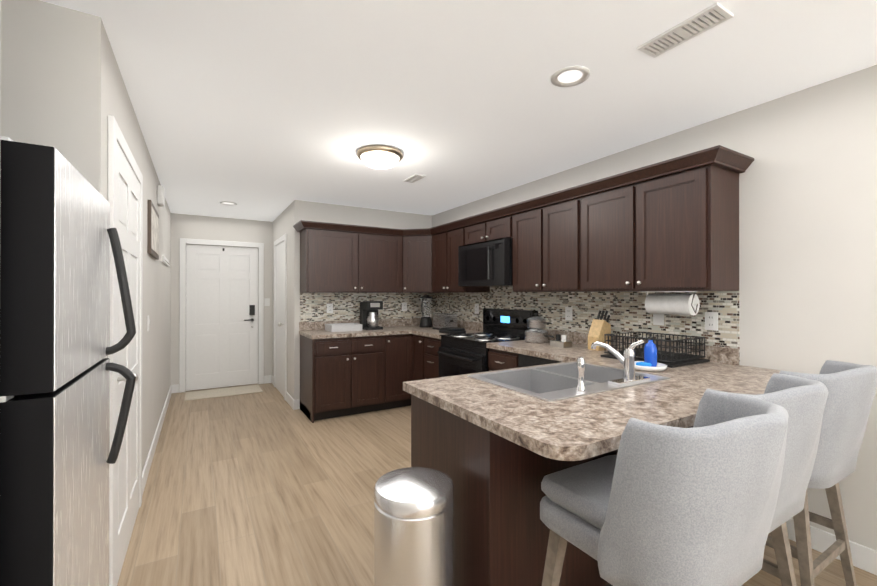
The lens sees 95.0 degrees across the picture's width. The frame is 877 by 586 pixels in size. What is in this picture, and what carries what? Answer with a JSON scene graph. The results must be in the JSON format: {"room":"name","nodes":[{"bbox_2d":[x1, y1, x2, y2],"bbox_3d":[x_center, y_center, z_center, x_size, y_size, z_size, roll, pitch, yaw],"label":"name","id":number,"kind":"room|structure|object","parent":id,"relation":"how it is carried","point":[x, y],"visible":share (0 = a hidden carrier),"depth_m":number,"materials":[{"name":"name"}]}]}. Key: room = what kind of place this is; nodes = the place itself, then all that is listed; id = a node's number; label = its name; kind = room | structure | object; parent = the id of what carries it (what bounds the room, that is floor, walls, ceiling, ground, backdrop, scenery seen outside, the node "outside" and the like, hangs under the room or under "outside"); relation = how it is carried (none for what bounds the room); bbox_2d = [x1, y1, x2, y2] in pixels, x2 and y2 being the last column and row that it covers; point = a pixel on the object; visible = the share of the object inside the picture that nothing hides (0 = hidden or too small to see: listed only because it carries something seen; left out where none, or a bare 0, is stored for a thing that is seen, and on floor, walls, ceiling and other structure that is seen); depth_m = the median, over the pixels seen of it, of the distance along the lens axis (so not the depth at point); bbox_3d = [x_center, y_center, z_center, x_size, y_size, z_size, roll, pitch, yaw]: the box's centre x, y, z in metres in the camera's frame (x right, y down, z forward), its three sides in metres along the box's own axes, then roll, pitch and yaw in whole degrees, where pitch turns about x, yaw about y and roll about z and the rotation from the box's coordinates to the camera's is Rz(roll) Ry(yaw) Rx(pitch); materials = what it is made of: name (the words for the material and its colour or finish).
{"room":"kitchen","nodes":[
{"label":"kitchen","id":0,"kind":"room"},
{"bbox_2d":[0,0,0,105],"bbox_3d":[-0.397,0.116,-1.064,1.000,2.440,3.970,0,0,-31],"label":"wall","id":1,"kind":"structure","parent":0,"point":[0,52],"depth_m":0.90,"materials":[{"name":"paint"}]},
{"bbox_2d":[0,0,105,198],"bbox_3d":[-1.795,0.124,1.379,1.000,2.440,0.100,0,0,-31],"label":"wall","id":2,"kind":"structure","parent":0,"point":[53,75],"depth_m":1.53,"materials":[{"name":"paint"}]},
{"bbox_2d":[105,33,170,471],"bbox_3d":[-2.558,0.131,3.526,0.120,2.440,4.370,0,0,-31],"label":"wall","id":3,"kind":"structure","parent":0,"point":[156,342],"depth_m":3.15,"materials":[{"name":"paint"}]},
{"bbox_2d":[107,115,142,585],"bbox_3d":[-1.657,0.294,2.147,0.022,2.105,1.010,0,0,-31],"label":"door frame","id":4,"kind":"structure","parent":3,"relation":"attached to","point":[115,136],"depth_m":1.73,"materials":[{"name":"white wood"}]},
{"bbox_2d":[116,143,139,585],"bbox_3d":[-1.627,0.328,2.165,0.092,2.022,0.860,0,0,-31],"label":"door","id":5,"kind":"structure","parent":3,"relation":"in","point":[128,357],"depth_m":2.11,"materials":[{"name":"white wood"}]},
{"bbox_2d":[147,315,149,330],"bbox_3d":[-2.197,0.229,3.048,0.012,0.115,0.075,0,0,-31],"label":"light switch","id":6,"kind":"object","parent":3,"relation":"attached to","point":[148,320],"visible":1,"depth_m":3.03,"materials":[{"name":"white plastic"}]},
{"bbox_2d":[147,200,158,259],"bbox_3d":[-2.345,-0.500,3.311,0.024,0.400,0.680,0,0,-31],"label":"framed picture","id":7,"kind":"object","parent":3,"relation":"attached to","point":[152,232],"visible":1,"depth_m":3.12},
{"bbox_2d":[142,385,172,495],"bbox_3d":[-2.768,1.295,4.007,0.015,0.115,3.321,0,0,-31],"label":"baseboard","id":8,"kind":"structure","parent":3,"relation":"attached to","point":[150,456],"depth_m":3.37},
{"bbox_2d":[157,185,164,206],"bbox_3d":[-2.592,-0.903,3.753,0.050,0.170,0.150,0,0,-31],"label":"door chime","id":9,"kind":"object","parent":3,"relation":"attached to","point":[160,196],"visible":1,"depth_m":3.69,"materials":[{"name":"white plastic"}]},
{"bbox_2d":[162,255,173,266],"bbox_3d":[-3.054,-0.349,4.553,0.073,0.074,0.900,0,0,-31],"label":"hook rail","id":10,"kind":"object","parent":3,"relation":"attached to","point":[166,261],"visible":1,"depth_m":4.37,"materials":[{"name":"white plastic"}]},
{"bbox_2d":[171,213,272,390],"bbox_3d":[-3.151,0.138,5.785,1.405,2.440,0.120,0,0,-31],"label":"wall","id":11,"kind":"structure","parent":0,"point":[187,226],"depth_m":5.71,"materials":[{"name":"paint"}]},
{"bbox_2d":[179,238,263,392],"bbox_3d":[-3.075,0.305,5.749,1.060,2.105,0.018,0,0,-31],"label":"door frame","id":12,"kind":"structure","parent":11,"relation":"attached to","point":[182,314],"depth_m":5.62,"materials":[{"name":"white wood"}]},
{"bbox_2d":[186,244,257,390],"bbox_3d":[-3.089,0.339,5.772,0.910,2.022,0.104,0,0,-31],"label":"front door","id":13,"kind":"structure","parent":11,"relation":"in","point":[221,316],"depth_m":5.76,"materials":[{"name":"white wood"}]},
{"bbox_2d":[264,298,269,305],"bbox_3d":[-2.578,0.139,6.048,0.075,0.115,0.012,0,0,-31],"label":"light switch","id":14,"kind":"object","parent":11,"relation":"attached to","point":[266,301],"visible":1,"depth_m":6.04,"materials":[{"name":"white plastic"}]},
{"bbox_2d":[272,200,431,399],"bbox_3d":[-1.283,0.138,5.934,1.960,2.440,1.770,0,0,-31],"label":"wall","id":15,"kind":"structure","parent":0,"point":[294,212],"depth_m":4.93,"materials":[{"name":"paint"}]},
{"bbox_2d":[269,375,273,384],"bbox_3d":[-2.467,1.301,5.966,0.040,0.115,0.260,0,0,-31],"label":"baseboard","id":16,"kind":"structure","parent":15,"relation":"attached to","point":[271,379],"depth_m":6.05,"materials":[{"name":"white wood"}]},
{"bbox_2d":[275,241,283,396],"bbox_3d":[-2.187,0.338,5.449,0.086,2.022,0.760,0,0,-31],"label":"hall door","id":17,"kind":"structure","parent":15,"relation":"in","point":[279,317],"depth_m":5.49,"materials":[{"name":"white wood"}]},
{"bbox_2d":[274,234,286,399],"bbox_3d":[-2.159,0.304,5.466,0.022,2.105,0.910,0,0,-31],"label":"door frame","id":18,"kind":"structure","parent":15,"relation":"attached to","point":[281,239],"depth_m":5.09,"materials":[{"name":"white wood"}]},
{"bbox_2d":[286,391,296,409],"bbox_3d":[-1.788,1.297,4.867,0.034,0.115,0.484,0,0,-31],"label":"baseboard","id":19,"kind":"structure","parent":15,"relation":"attached to","point":[293,403],"depth_m":4.74,"materials":[{"name":"white wood"}]},
{"bbox_2d":[327,303,332,312],"bbox_3d":[-1.316,0.185,4.872,0.075,0.115,0.009,0,0,-31],"label":"electrical outlet","id":20,"kind":"object","parent":15,"relation":"attached to","point":[329,308],"visible":1,"depth_m":4.87,"materials":[{"name":"white plastic"}]},
{"bbox_2d":[402,303,406,310],"bbox_3d":[-0.456,0.187,5.383,0.075,0.115,0.009,0,0,-31],"label":"electrical outlet","id":21,"kind":"object","parent":15,"relation":"attached to","point":[404,306],"visible":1,"depth_m":5.38,"materials":[{"name":"white plastic"}]},
{"bbox_2d":[40,0,876,221],"bbox_3d":[-0.377,-1.124,2.074,4.345,0.060,9.340,0,0,-31],"label":"ceiling","id":22,"kind":"structure","parent":0,"point":[267,110],"depth_m":2.10,"materials":[{"name":"paint"}]},
{"bbox_2d":[220,201,236,204],"bbox_3d":[-2.539,-1.082,4.861,0.190,0.006,0.190,0,0,-31],"label":"recessed light","id":23,"kind":"object","parent":22,"relation":"in","point":[227,203],"visible":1,"depth_m":4.86,"materials":[{"name":"white plastic"}]},
{"bbox_2d":[357,145,402,168],"bbox_3d":[-0.455,-1.033,3.132,0.360,0.115,0.360,0,0,-31],"label":"dome ceiling light","id":24,"kind":"object","parent":22,"relation":"attached to","point":[380,156],"visible":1,"depth_m":3.03,"materials":[{"name":"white glass"}]},
{"bbox_2d":[403,174,425,182],"bbox_3d":[-0.226,-1.082,3.804,0.110,0.012,0.260,0,0,-31],"label":"ceiling vent","id":25,"kind":"object","parent":22,"relation":"in","point":[414,178],"visible":1,"depth_m":3.79,"materials":[{"name":"white plastic"}]},
{"bbox_2d":[551,66,589,86],"bbox_3d":[0.664,-1.091,2.029,0.190,0.006,0.190,0,0,-31],"label":"recessed light","id":26,"kind":"object","parent":22,"relation":"in","point":[569,76],"visible":1,"depth_m":2.03,"materials":[{"name":"white plastic"}]},
{"bbox_2d":[637,2,733,57],"bbox_3d":[1.021,-1.089,1.683,0.130,0.012,0.320,0,0,-31],"label":"ceiling vent","id":27,"kind":"object","parent":22,"relation":"in","point":[703,21],"visible":1,"depth_m":1.66,"materials":[{"name":"white plastic"}]},
{"bbox_2d":[117,383,876,585],"bbox_3d":[-0.377,1.376,2.066,4.345,0.060,9.340,0,0,-31],"label":"floor","id":28,"kind":"structure","parent":0,"point":[268,486],"depth_m":2.64,"materials":[{"name":"brown wood"}]},
{"bbox_2d":[0,136,135,585],"bbox_3d":[-1.453,0.487,1.081,0.965,1.712,0.700,0,0,-31],"label":"refrigerator","id":29,"kind":"object","parent":28,"relation":"on","point":[58,235],"visible":1,"depth_m":0.99,"materials":[{"name":"silver metal"}]},
{"bbox_2d":[184,385,262,400],"bbox_3d":[-2.916,1.351,5.478,0.910,0.010,0.480,0,0,-31],"label":"door mat","id":30,"kind":"object","parent":28,"relation":"on","point":[212,393],"visible":0.96,"depth_m":5.44,"materials":[{"name":"beige fabric"}]},
{"bbox_2d":[374,467,453,585],"bbox_3d":[-0.108,1.013,1.471,0.339,0.662,0.298,0,0,-31],"label":"trash can","id":31,"kind":"object","parent":28,"relation":"on","point":[413,526],"visible":1,"depth_m":1.37,"materials":[{"name":"silver metal"}]},
{"bbox_2d":[437,308,537,376],"bbox_3d":[0.447,0.745,3.965,0.712,1.155,0.760,0,0,-31],"label":"range","id":32,"kind":"object","parent":28,"relation":"on","point":[463,353],"visible":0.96,"depth_m":3.92,"materials":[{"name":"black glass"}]},
{"bbox_2d":[293,145,780,585],"bbox_3d":[0.123,0.283,3.349,1.940,2.135,4.110,0,0,-31],"label":"kitchen cabinets","id":33,"kind":"object","parent":28,"relation":"on","point":[500,439],"visible":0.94,"depth_m":2.51,"materials":[{"name":"brown wood"}]},
{"bbox_2d":[325,323,361,331],"bbox_3d":[-1.111,0.401,4.703,0.360,0.075,0.280,0,0,-31],"label":"basket tray","id":34,"kind":"object","parent":33,"relation":"on","point":[339,327],"visible":1,"depth_m":4.60,"materials":[{"name":"white plastic"}]},
{"bbox_2d":[360,301,382,329],"bbox_3d":[-0.827,0.269,4.889,0.222,0.340,0.252,0,0,-31],"label":"coffee maker","id":35,"kind":"object","parent":33,"relation":"on","point":[369,319],"visible":0.98,"depth_m":4.81,"materials":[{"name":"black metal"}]},
{"bbox_2d":[420,295,432,326],"bbox_3d":[-0.175,0.232,5.208,0.204,0.415,0.179,0,0,-31],"label":"blender","id":36,"kind":"object","parent":33,"relation":"on","point":[425,301],"visible":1,"depth_m":5.16,"materials":[{"name":"clear glass"}]},
{"bbox_2d":[432,313,456,329],"bbox_3d":[0.079,0.343,4.813,0.180,0.192,0.297,0,0,-31],"label":"toaster","id":37,"kind":"object","parent":33,"relation":"on","point":[442,320],"visible":0.88,"depth_m":4.72,"materials":[{"name":"silver metal"}]},
{"bbox_2d":[439,327,465,333],"bbox_3d":[0.153,0.410,4.396,0.220,0.055,0.220,0,0,-31],"label":"towel","id":38,"kind":"object","parent":33,"relation":"on","point":[451,330],"visible":1,"depth_m":4.33,"materials":[{"name":"black fabric"}]},
{"bbox_2d":[458,238,512,286],"bbox_3d":[0.565,-0.283,4.038,0.464,0.430,0.752,0,0,-31],"label":"microwave","id":39,"kind":"object","parent":33,"relation":"attached to","point":[486,264],"visible":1,"depth_m":3.84,"materials":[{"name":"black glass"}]},
{"bbox_2d":[525,313,553,342],"bbox_3d":[0.892,0.307,3.523,0.208,0.255,0.304,0,0,-31],"label":"pots","id":40,"kind":"object","parent":33,"relation":"on","point":[537,333],"visible":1,"depth_m":3.49,"materials":[{"name":"silver metal"}]},
{"bbox_2d":[518,354,560,367],"bbox_3d":[1.042,0.913,3.061,0.611,0.872,0.600,0,0,-31],"label":"dishwasher","id":41,"kind":"object","parent":33,"relation":"in","point":[525,360],"visible":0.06,"depth_m":3.04,"materials":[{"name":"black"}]},
{"bbox_2d":[299,318,780,460],"bbox_3d":[0.123,0.405,3.348,1.939,0.140,4.109,0,0,-31],"label":"countertop","id":42,"kind":"structure","parent":33,"relation":"on","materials":[{"name":"laminate"}]},
{"bbox_2d":[550,334,571,347],"bbox_3d":[0.993,0.385,3.255,0.100,0.097,0.140,0,0,-31],"label":"caddy","id":43,"kind":"object","parent":33,"relation":"on","point":[560,341],"visible":1,"depth_m":3.22,"materials":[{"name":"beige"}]},
{"bbox_2d":[467,340,670,401],"bbox_3d":[0.660,0.421,2.032,0.840,0.407,0.593,0,0,-31],"label":"sink","id":44,"kind":"object","parent":33,"relation":"in","point":[579,380],"depth_m":2.00,"materials":[{"name":"metal"}]},
{"bbox_2d":[588,310,610,350],"bbox_3d":[1.239,0.284,3.087,0.153,0.298,0.100,0,0,-31],"label":"knife block","id":45,"kind":"object","parent":33,"relation":"on","point":[600,328],"visible":0.96,"depth_m":3.06,"materials":[{"name":"brown wood"}]},
{"bbox_2d":[635,361,666,371],"bbox_3d":[1.180,0.416,2.273,0.200,0.030,0.200,0,0,-31],"label":"dish","id":46,"kind":"object","parent":33,"relation":"on","point":[660,367],"visible":0.73,"depth_m":2.20,"materials":[{"name":"white ceramic"}]},
{"bbox_2d":[636,362,650,366],"bbox_3d":[1.151,0.404,2.255,0.056,0.026,0.064,0,0,-31],"label":"sponge","id":47,"kind":"object","parent":46,"relation":"on","point":[643,364],"visible":0.56,"depth_m":2.23,"materials":[{"name":"blue"}]},
{"bbox_2d":[644,332,656,366],"bbox_3d":[1.211,0.321,2.297,0.068,0.192,0.066,0,0,-31],"label":"soap bottle","id":48,"kind":"object","parent":46,"relation":"on","point":[650,351],"visible":0.9,"depth_m":2.27,"materials":[{"name":"blue plastic"}]},
{"bbox_2d":[601,331,709,367],"bbox_3d":[1.401,0.355,2.625,0.420,0.154,0.480,0,0,-31],"label":"dish rack","id":49,"kind":"object","parent":33,"relation":"on","point":[670,359],"visible":0.81,"depth_m":2.52,"materials":[{"name":"black metal"}]},
{"bbox_2d":[645,291,703,315],"bbox_3d":[1.515,0.065,2.630,0.146,0.151,0.370,0,0,-31],"label":"paper towel holder","id":50,"kind":"object","parent":33,"relation":"attached to","point":[679,304],"visible":1,"depth_m":2.57,"materials":[{"name":"white paper"}]},
{"bbox_2d":[540,392,788,585],"bbox_3d":[0.672,0.819,1.226,0.565,1.050,0.626,0,0,-31],"label":"bar stool","id":51,"kind":"object","parent":28,"relation":"on","point":[650,504],"visible":1,"depth_m":0.97,"materials":[{"name":"fabric"}]},
{"bbox_2d":[693,373,828,585],"bbox_3d":[1.078,0.820,1.543,0.565,1.050,0.626,0,0,-31],"label":"bar stool","id":52,"kind":"object","parent":28,"relation":"on","point":[801,401],"visible":0.38,"depth_m":1.31,"materials":[{"name":"fabric"}]},
{"bbox_2d":[765,360,876,585],"bbox_3d":[1.597,0.821,1.863,0.565,1.050,0.626,0,0,-31],"label":"bar stool","id":53,"kind":"object","parent":28,"relation":"on","point":[852,388],"visible":0.54,"depth_m":1.61,"materials":[{"name":"fabric"}]},
{"bbox_2d":[432,65,876,550],"bbox_3d":[1.861,0.127,2.439,0.120,2.440,7.690,0,0,-31],"label":"wall","id":54,"kind":"structure","parent":0,"point":[808,240],"depth_m":2.15,"materials":[{"name":"paint"}]},
{"bbox_2d":[475,304,478,313],"bbox_3d":[0.445,0.184,4.686,0.009,0.115,0.075,0,0,-31],"label":"electrical outlet","id":55,"kind":"object","parent":54,"relation":"attached to","point":[476,308],"visible":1,"depth_m":4.68,"materials":[{"name":"white plastic"}]},
{"bbox_2d":[565,307,571,319],"bbox_3d":[1.139,0.181,3.516,0.009,0.115,0.075,0,0,-31],"label":"electrical outlet","id":56,"kind":"object","parent":54,"relation":"attached to","point":[568,313],"visible":1,"depth_m":3.51,"materials":[{"name":"white plastic"}]},
{"bbox_2d":[653,314,663,324],"bbox_3d":[1.546,0.169,2.828,0.012,0.115,0.075,0,0,-31],"label":"light switch","id":57,"kind":"object","parent":54,"relation":"attached to","point":[658,319],"visible":0.64,"depth_m":2.82,"materials":[{"name":"white plastic"}]},
{"bbox_2d":[705,312,717,330],"bbox_3d":[1.721,0.178,2.536,0.009,0.115,0.075,0,0,-31],"label":"electrical outlet","id":58,"kind":"object","parent":54,"relation":"attached to","point":[711,320],"visible":1,"depth_m":2.53,"materials":[{"name":"white plastic"}]},
{"bbox_2d":[786,518,876,574],"bbox_3d":[2.761,1.285,0.788,0.014,0.115,3.698,0,0,-31],"label":"baseboard","id":59,"kind":"structure","parent":54,"relation":"attached to","point":[863,557],"depth_m":1.99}
]}

